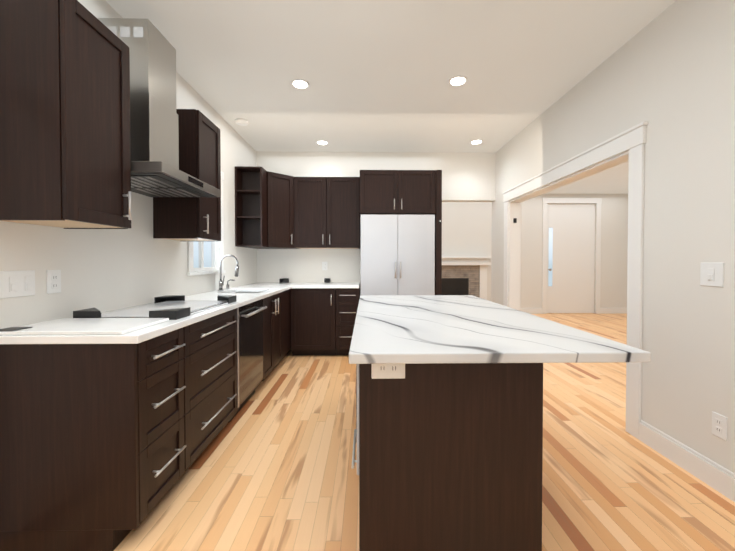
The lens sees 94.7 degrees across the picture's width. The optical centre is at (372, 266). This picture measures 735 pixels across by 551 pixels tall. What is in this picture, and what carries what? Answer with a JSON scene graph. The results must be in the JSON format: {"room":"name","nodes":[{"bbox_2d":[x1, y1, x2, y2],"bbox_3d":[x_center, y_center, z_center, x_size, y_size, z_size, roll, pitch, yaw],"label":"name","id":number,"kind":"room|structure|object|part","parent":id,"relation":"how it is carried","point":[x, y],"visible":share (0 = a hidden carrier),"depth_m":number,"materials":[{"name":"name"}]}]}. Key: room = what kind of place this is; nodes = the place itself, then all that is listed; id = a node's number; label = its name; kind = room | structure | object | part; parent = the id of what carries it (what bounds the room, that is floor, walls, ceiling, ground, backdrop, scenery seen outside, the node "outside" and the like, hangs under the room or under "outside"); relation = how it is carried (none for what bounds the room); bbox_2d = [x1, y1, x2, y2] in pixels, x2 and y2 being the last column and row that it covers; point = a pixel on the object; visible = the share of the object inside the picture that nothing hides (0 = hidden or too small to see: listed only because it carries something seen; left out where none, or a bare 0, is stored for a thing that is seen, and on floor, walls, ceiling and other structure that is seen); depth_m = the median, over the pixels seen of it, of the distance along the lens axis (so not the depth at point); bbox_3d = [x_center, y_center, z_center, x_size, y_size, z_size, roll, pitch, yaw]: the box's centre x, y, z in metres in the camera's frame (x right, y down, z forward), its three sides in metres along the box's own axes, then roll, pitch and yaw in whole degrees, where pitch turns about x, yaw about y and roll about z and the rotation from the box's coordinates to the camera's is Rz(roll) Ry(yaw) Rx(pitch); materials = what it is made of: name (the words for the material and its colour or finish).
{"room":"kitchen","nodes":[
{"label":"kitchen","id":0,"kind":"room"},
{"bbox_2d":[0,0,256,328],"bbox_3d":[-1.646,-0.209,2.140,0.140,2.720,11.140,0,1,-1],"label":"wall","id":1,"kind":"structure","parent":0,"point":[135,264],"depth_m":2.10,"materials":[{"name":"paint"}]},
{"bbox_2d":[0,270,34,298],"bbox_3d":[-1.558,0.076,1.466,0.012,0.115,0.200,0,1,-1],"label":"light switch","id":2,"kind":"object","parent":1,"relation":"attached to","point":[17,283],"visible":1,"depth_m":1.48,"materials":[{"name":"white plastic"}]},
{"bbox_2d":[46,270,60,293],"bbox_3d":[-1.564,0.073,1.661,0.008,0.115,0.075,0,1,-1],"label":"outlet","id":3,"kind":"object","parent":1,"relation":"attached to","point":[53,280],"visible":1,"depth_m":1.66,"materials":[{"name":"white plastic"}]},
{"bbox_2d":[0,0,131,228],"bbox_3d":[-1.380,-0.653,1.540,0.368,0.927,0.380,0,1,-1],"label":"upper cabinet","id":4,"kind":"object","parent":1,"relation":"attached to","point":[65,154],"visible":1,"depth_m":1.36,"materials":[{"name":"brown wood"}]},
{"bbox_2d":[97,18,219,196],"bbox_3d":[-1.331,-0.950,2.077,0.485,0.936,0.689,0,1,-1],"label":"range hood","id":5,"kind":"object","parent":1,"relation":"attached to","point":[154,145],"visible":0.75,"depth_m":1.95,"materials":[{"name":"metal"}]},
{"bbox_2d":[153,109,220,240],"bbox_3d":[-1.399,-0.669,2.616,0.368,0.927,0.367,0,1,-1],"label":"upper cabinet","id":6,"kind":"object","parent":1,"relation":"attached to","point":[187,218],"visible":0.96,"depth_m":2.44,"materials":[{"name":"brown wood"}]},
{"bbox_2d":[187,171,225,275],"bbox_3d":[-1.636,-0.461,3.247,0.140,1.068,0.730,0,1,-1],"label":"kitchen window","id":7,"kind":"structure","parent":1,"relation":"in","point":[204,255],"depth_m":3.39,"materials":[{"name":"glass"}]},
{"bbox_2d":[235,166,266,246],"bbox_3d":[-1.451,-0.702,4.046,0.313,0.930,0.198,0,1,-1],"label":"open shelf","id":8,"kind":"object","parent":1,"relation":"attached to","point":[250,206],"visible":1,"depth_m":4.10,"materials":[{"name":"brown wood"}]},
{"bbox_2d":[292,282,359,287],"bbox_3d":[-0.577,0.245,4.445,0.816,0.034,0.640,0,1,-1],"label":"countertop","id":9,"kind":"structure","parent":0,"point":[301,284],"depth_m":4.15,"materials":[{"name":"white stone"}]},
{"bbox_2d":[324,278,330,282],"bbox_3d":[-0.627,0.194,4.668,0.086,0.060,0.086,0,1,-1],"label":"rear packing corner","id":10,"kind":"object","parent":9,"relation":"on","point":[327,280],"visible":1,"depth_m":4.70,"materials":[{"name":"black plastic"}]},
{"bbox_2d":[256,151,495,294],"bbox_3d":[0.128,-0.249,4.841,3.502,2.720,0.140,0,1,-1],"label":"wall","id":11,"kind":"structure","parent":0,"point":[468,177],"depth_m":4.76,"materials":[{"name":"paint"}]},
{"bbox_2d":[245,171,295,248],"bbox_3d":[-1.321,-0.708,4.437,0.588,0.930,0.599,0,1,-1],"label":"upper cabinet","id":12,"kind":"object","parent":11,"relation":"attached to","point":[280,211],"visible":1,"depth_m":4.26,"materials":[{"name":"brown wood"}]},
{"bbox_2d":[322,262,327,269],"bbox_3d":[-0.672,-0.008,4.757,0.075,0.120,0.008,0,1,-1],"label":"outlet","id":13,"kind":"object","parent":11,"relation":"attached to","point":[324,265],"visible":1,"depth_m":4.75,"materials":[{"name":"white plastic"}]},
{"bbox_2d":[294,177,359,248],"bbox_3d":[-0.603,-0.710,4.562,0.861,0.930,0.376,0,1,-1],"label":"upper cabinet","id":14,"kind":"object","parent":11,"relation":"attached to","point":[326,212],"visible":1,"depth_m":4.42,"materials":[{"name":"brown wood"}]},
{"bbox_2d":[360,170,435,218],"bbox_3d":[0.305,-0.925,4.439,0.940,0.535,0.646,0,1,-1],"label":"upper cabinet","id":15,"kind":"object","parent":11,"relation":"attached to","point":[397,192],"visible":0.98,"depth_m":4.16,"materials":[{"name":"brown wood"}]},
{"bbox_2d":[105,0,675,193],"bbox_3d":[1.993,-1.620,2.183,8.340,0.100,11.140,0,1,-1],"label":"ceiling","id":16,"kind":"structure","parent":0,"point":[377,75],"depth_m":2.62,"materials":[{"name":"paint"}]},
{"bbox_2d":[235,118,248,125],"bbox_3d":[-1.429,-1.575,3.694,0.140,0.034,0.140,0,1,-1],"label":"smoke detector","id":17,"kind":"object","parent":16,"relation":"attached to","point":[241,121],"visible":1,"depth_m":3.66,"materials":[{"name":"paint"}]},
{"bbox_2d":[291,79,309,88],"bbox_3d":[-0.625,-1.577,2.928,0.164,0.006,0.164,0,1,-1],"label":"recessed light","id":18,"kind":"object","parent":16,"relation":"in","point":[300,84],"visible":1,"depth_m":2.92,"materials":[{"name":"paint"}]},
{"bbox_2d":[316,140,328,144],"bbox_3d":[-0.651,-1.599,4.367,0.164,0.006,0.164,0,1,-1],"label":"recessed light","id":19,"kind":"object","parent":16,"relation":"in","point":[321,142],"visible":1,"depth_m":4.35,"materials":[{"name":"paint"}]},
{"bbox_2d":[448,76,467,85],"bbox_3d":[0.725,-1.576,2.877,0.164,0.006,0.164,0,1,-1],"label":"recessed light","id":20,"kind":"object","parent":16,"relation":"in","point":[457,80],"visible":1,"depth_m":2.86,"materials":[{"name":"paint"}]},
{"bbox_2d":[470,140,482,143],"bbox_3d":[1.335,-1.598,4.342,0.164,0.006,0.164,0,1,-1],"label":"recessed light","id":21,"kind":"object","parent":16,"relation":"in","point":[476,141],"visible":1,"depth_m":4.35,"materials":[{"name":"paint"}]},
{"bbox_2d":[114,313,734,550],"bbox_3d":[1.993,1.190,2.225,8.340,0.080,11.140,0,1,-1],"label":"floor","id":22,"kind":"structure","parent":0,"point":[269,469],"depth_m":1.84,"materials":[{"name":"brown wood"}]},
{"bbox_2d":[0,328,185,550],"bbox_3d":[-1.246,0.733,1.553,0.636,0.854,0.371,0,1,-1],"label":"base cabinet","id":23,"kind":"object","parent":22,"relation":"on","point":[161,445],"depth_m":1.37,"materials":[{"name":"brown wood"}]},
{"bbox_3d":[-1.262,0.736,1.377,0.598,0.854,0.018,0,1,-1],"label":"base cabinet end panel","id":24,"kind":"part","parent":23,"relation":"part of","materials":[{"name":"brown wood"}]},
{"bbox_2d":[0,282,298,343],"bbox_3d":[-1.275,0.375,3.047,0.630,0.253,3.413,0,1,-1],"label":"countertop","id":25,"kind":"structure","parent":23,"relation":"on","point":[248,293],"depth_m":1.63,"materials":[{"name":"white stone"}]},
{"bbox_2d":[0,318,168,334],"bbox_3d":[-1.268,0.262,1.510,0.525,0.017,0.324,0,1,-1],"label":"panel","id":26,"kind":"object","parent":25,"relation":"on","point":[91,326],"visible":0.98,"depth_m":1.45,"materials":[{"name":"white stone"}]},
{"bbox_2d":[73,295,235,319],"bbox_3d":[-1.250,0.239,2.090,0.512,0.045,0.786,0,1,-1],"label":"cooktop","id":27,"kind":"object","parent":25,"relation":"in","point":[173,307],"visible":0.83,"depth_m":1.97,"materials":[{"name":"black glass"}]},
{"bbox_2d":[218,255,238,290],"bbox_3d":[-1.446,0.061,3.410,0.212,0.364,0.093,0,1,-1],"label":"faucet","id":28,"kind":"object","parent":25,"relation":"on","point":[221,283],"visible":1,"depth_m":3.38,"materials":[{"name":"silver metal"}]},
{"bbox_2d":[279,278,288,282],"bbox_3d":[-1.213,0.194,4.647,0.106,0.060,0.106,0,1,-1],"label":"rear packing corner","id":29,"kind":"object","parent":25,"relation":"on","point":[283,280],"visible":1,"depth_m":4.69,"materials":[{"name":"black plastic"}]},
{"bbox_2d":[183,308,237,471],"bbox_3d":[-1.256,0.725,2.097,0.636,0.854,0.712,0,1,-1],"label":"base cabinet","id":30,"kind":"object","parent":22,"relation":"on","point":[210,381],"visible":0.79,"depth_m":2.01,"materials":[{"name":"brown wood"}]},
{"bbox_2d":[228,299,266,422],"bbox_3d":[-1.258,0.717,2.758,0.654,0.851,0.607,0,1,-1],"label":"dishwasher","id":31,"kind":"object","parent":22,"relation":"on","point":[249,347],"visible":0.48,"depth_m":2.71,"materials":[{"name":"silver metal"}]},
{"bbox_2d":[255,292,281,388],"bbox_3d":[-1.276,0.706,3.404,0.641,0.854,0.681,0,1,-1],"label":"base cabinet","id":32,"kind":"object","parent":22,"relation":"on","point":[272,335],"visible":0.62,"depth_m":3.35,"materials":[{"name":"brown wood"}]},
{"bbox_2d":[280,289,290,361],"bbox_3d":[-1.314,0.693,4.252,0.594,0.854,1.011,0,1,-1],"label":"cabinet filler","id":33,"kind":"object","parent":22,"relation":"on","point":[286,326],"visible":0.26,"depth_m":3.98,"materials":[{"name":"brown wood"}]},
{"bbox_2d":[290,288,336,354],"bbox_3d":[-0.739,0.690,4.445,0.555,0.854,0.646,0,1,-1],"label":"base cabinet","id":34,"kind":"object","parent":22,"relation":"on","point":[313,321],"depth_m":4.17,"materials":[{"name":"brown wood"}]},
{"bbox_2d":[336,287,359,354],"bbox_3d":[-0.313,0.690,4.453,0.291,0.854,0.646,0,1,-1],"label":"base cabinet","id":35,"kind":"object","parent":22,"relation":"on","point":[347,301],"visible":0.69,"depth_m":4.17,"materials":[{"name":"brown wood"}]},
{"bbox_2d":[361,215,434,294],"bbox_3d":[0.306,0.235,4.431,0.916,1.765,0.642,0,1,-1],"label":"refrigerator","id":36,"kind":"object","parent":22,"relation":"on","point":[397,254],"visible":0.42,"depth_m":4.17,"materials":[{"name":"silver metal"}]},
{"bbox_2d":[434,170,441,294],"bbox_3d":[0.812,-0.038,4.478,0.070,2.310,0.613,0,1,-1],"label":"end panel","id":37,"kind":"object","parent":22,"relation":"on","point":[438,256],"visible":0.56,"depth_m":4.17,"materials":[{"name":"brown wood"}]},
{"bbox_2d":[351,314,542,550],"bbox_3d":[0.242,0.725,2.043,0.676,0.854,1.748,0,1,-1],"label":"kitchen island","id":38,"kind":"object","parent":22,"relation":"on","point":[448,435],"depth_m":1.18,"materials":[{"name":"brown wood"}]},
{"bbox_2d":[349,295,650,366],"bbox_3d":[0.396,0.281,2.020,0.979,0.033,1.868,0,1,-1],"label":"island countertop","id":39,"kind":"structure","parent":38,"relation":"on","point":[389,330],"depth_m":1.31,"materials":[{"name":"white stone"}]},
{"bbox_2d":[442,257,490,299],"bbox_3d":[1.722,0.428,7.413,1.840,1.290,0.450,0,1,-1],"label":"fireplace","id":40,"kind":"object","parent":22,"relation":"on","point":[464,275],"visible":0.4,"depth_m":7.53,"materials":[{"name":"stone"}]},
{"bbox_2d":[442,194,627,312],"bbox_3d":[2.196,-0.291,7.708,7.740,2.720,0.140,0,1,-1],"label":"wall","id":41,"kind":"structure","parent":0,"point":[466,229],"depth_m":7.66,"materials":[{"name":"paint"}]},
{"bbox_2d":[521,308,541,313],"bbox_3d":[3.138,1.002,7.665,1.420,0.135,0.016,0,1,-1],"label":"baseboard","id":42,"kind":"structure","parent":41,"relation":"attached to","point":[528,310],"depth_m":7.67,"materials":[{"name":"paint"}]},
{"bbox_2d":[547,204,594,312],"bbox_3d":[4.512,-0.182,7.687,1.122,2.490,0.135,0,1,-1],"label":"entry door","id":43,"kind":"structure","parent":41,"relation":"in","point":[570,257],"depth_m":7.71,"materials":[{"name":"paint"}]},
{"bbox_2d":[542,198,601,313],"bbox_3d":[4.513,-0.241,7.668,1.350,2.620,0.023,0,1,-1],"label":"door frame","id":44,"kind":"structure","parent":41,"relation":"attached to","point":[545,201],"depth_m":7.66,"materials":[{"name":"paint"}]},
{"bbox_2d":[600,307,626,313],"bbox_3d":[5.532,1.001,7.707,0.710,0.135,0.016,0,1,-1],"label":"baseboard","id":45,"kind":"structure","parent":41,"relation":"attached to","point":[623,309],"depth_m":7.70,"materials":[{"name":"paint"}]},
{"bbox_2d":[491,0,734,472],"bbox_3d":[1.880,-0.189,0.787,0.140,2.720,8.310,0,1,-1],"label":"wall","id":46,"kind":"structure","parent":0,"point":[668,74],"depth_m":1.98,"materials":[{"name":"paint"}]},
{"bbox_2d":[502,121,647,438],"bbox_3d":[1.835,0.087,3.346,0.202,2.092,2.280,0,1,-1],"label":"door frame","id":47,"kind":"structure","parent":46,"relation":"attached to","point":[623,147],"depth_m":2.35,"materials":[{"name":"paint"}]},
{"bbox_2d":[639,420,734,501],"bbox_3d":[1.826,1.124,-0.553,0.016,0.135,5.595,0,1,-1],"label":"baseboard","id":48,"kind":"structure","parent":46,"relation":"attached to","point":[713,475],"depth_m":1.89,"materials":[{"name":"paint"}]},
{"bbox_2d":[700,263,723,286],"bbox_3d":[1.786,0.042,1.784,0.012,0.125,0.120,0,1,-1],"label":"light switch","id":49,"kind":"object","parent":46,"relation":"attached to","point":[711,274],"visible":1,"depth_m":1.78,"materials":[{"name":"white plastic"}]},
{"bbox_2d":[712,411,727,440],"bbox_3d":[1.789,0.822,1.746,0.008,0.120,0.075,0,1,-1],"label":"outlet","id":50,"kind":"object","parent":46,"relation":"attached to","point":[719,425],"visible":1,"depth_m":1.74,"materials":[{"name":"white plastic"}]}
]}

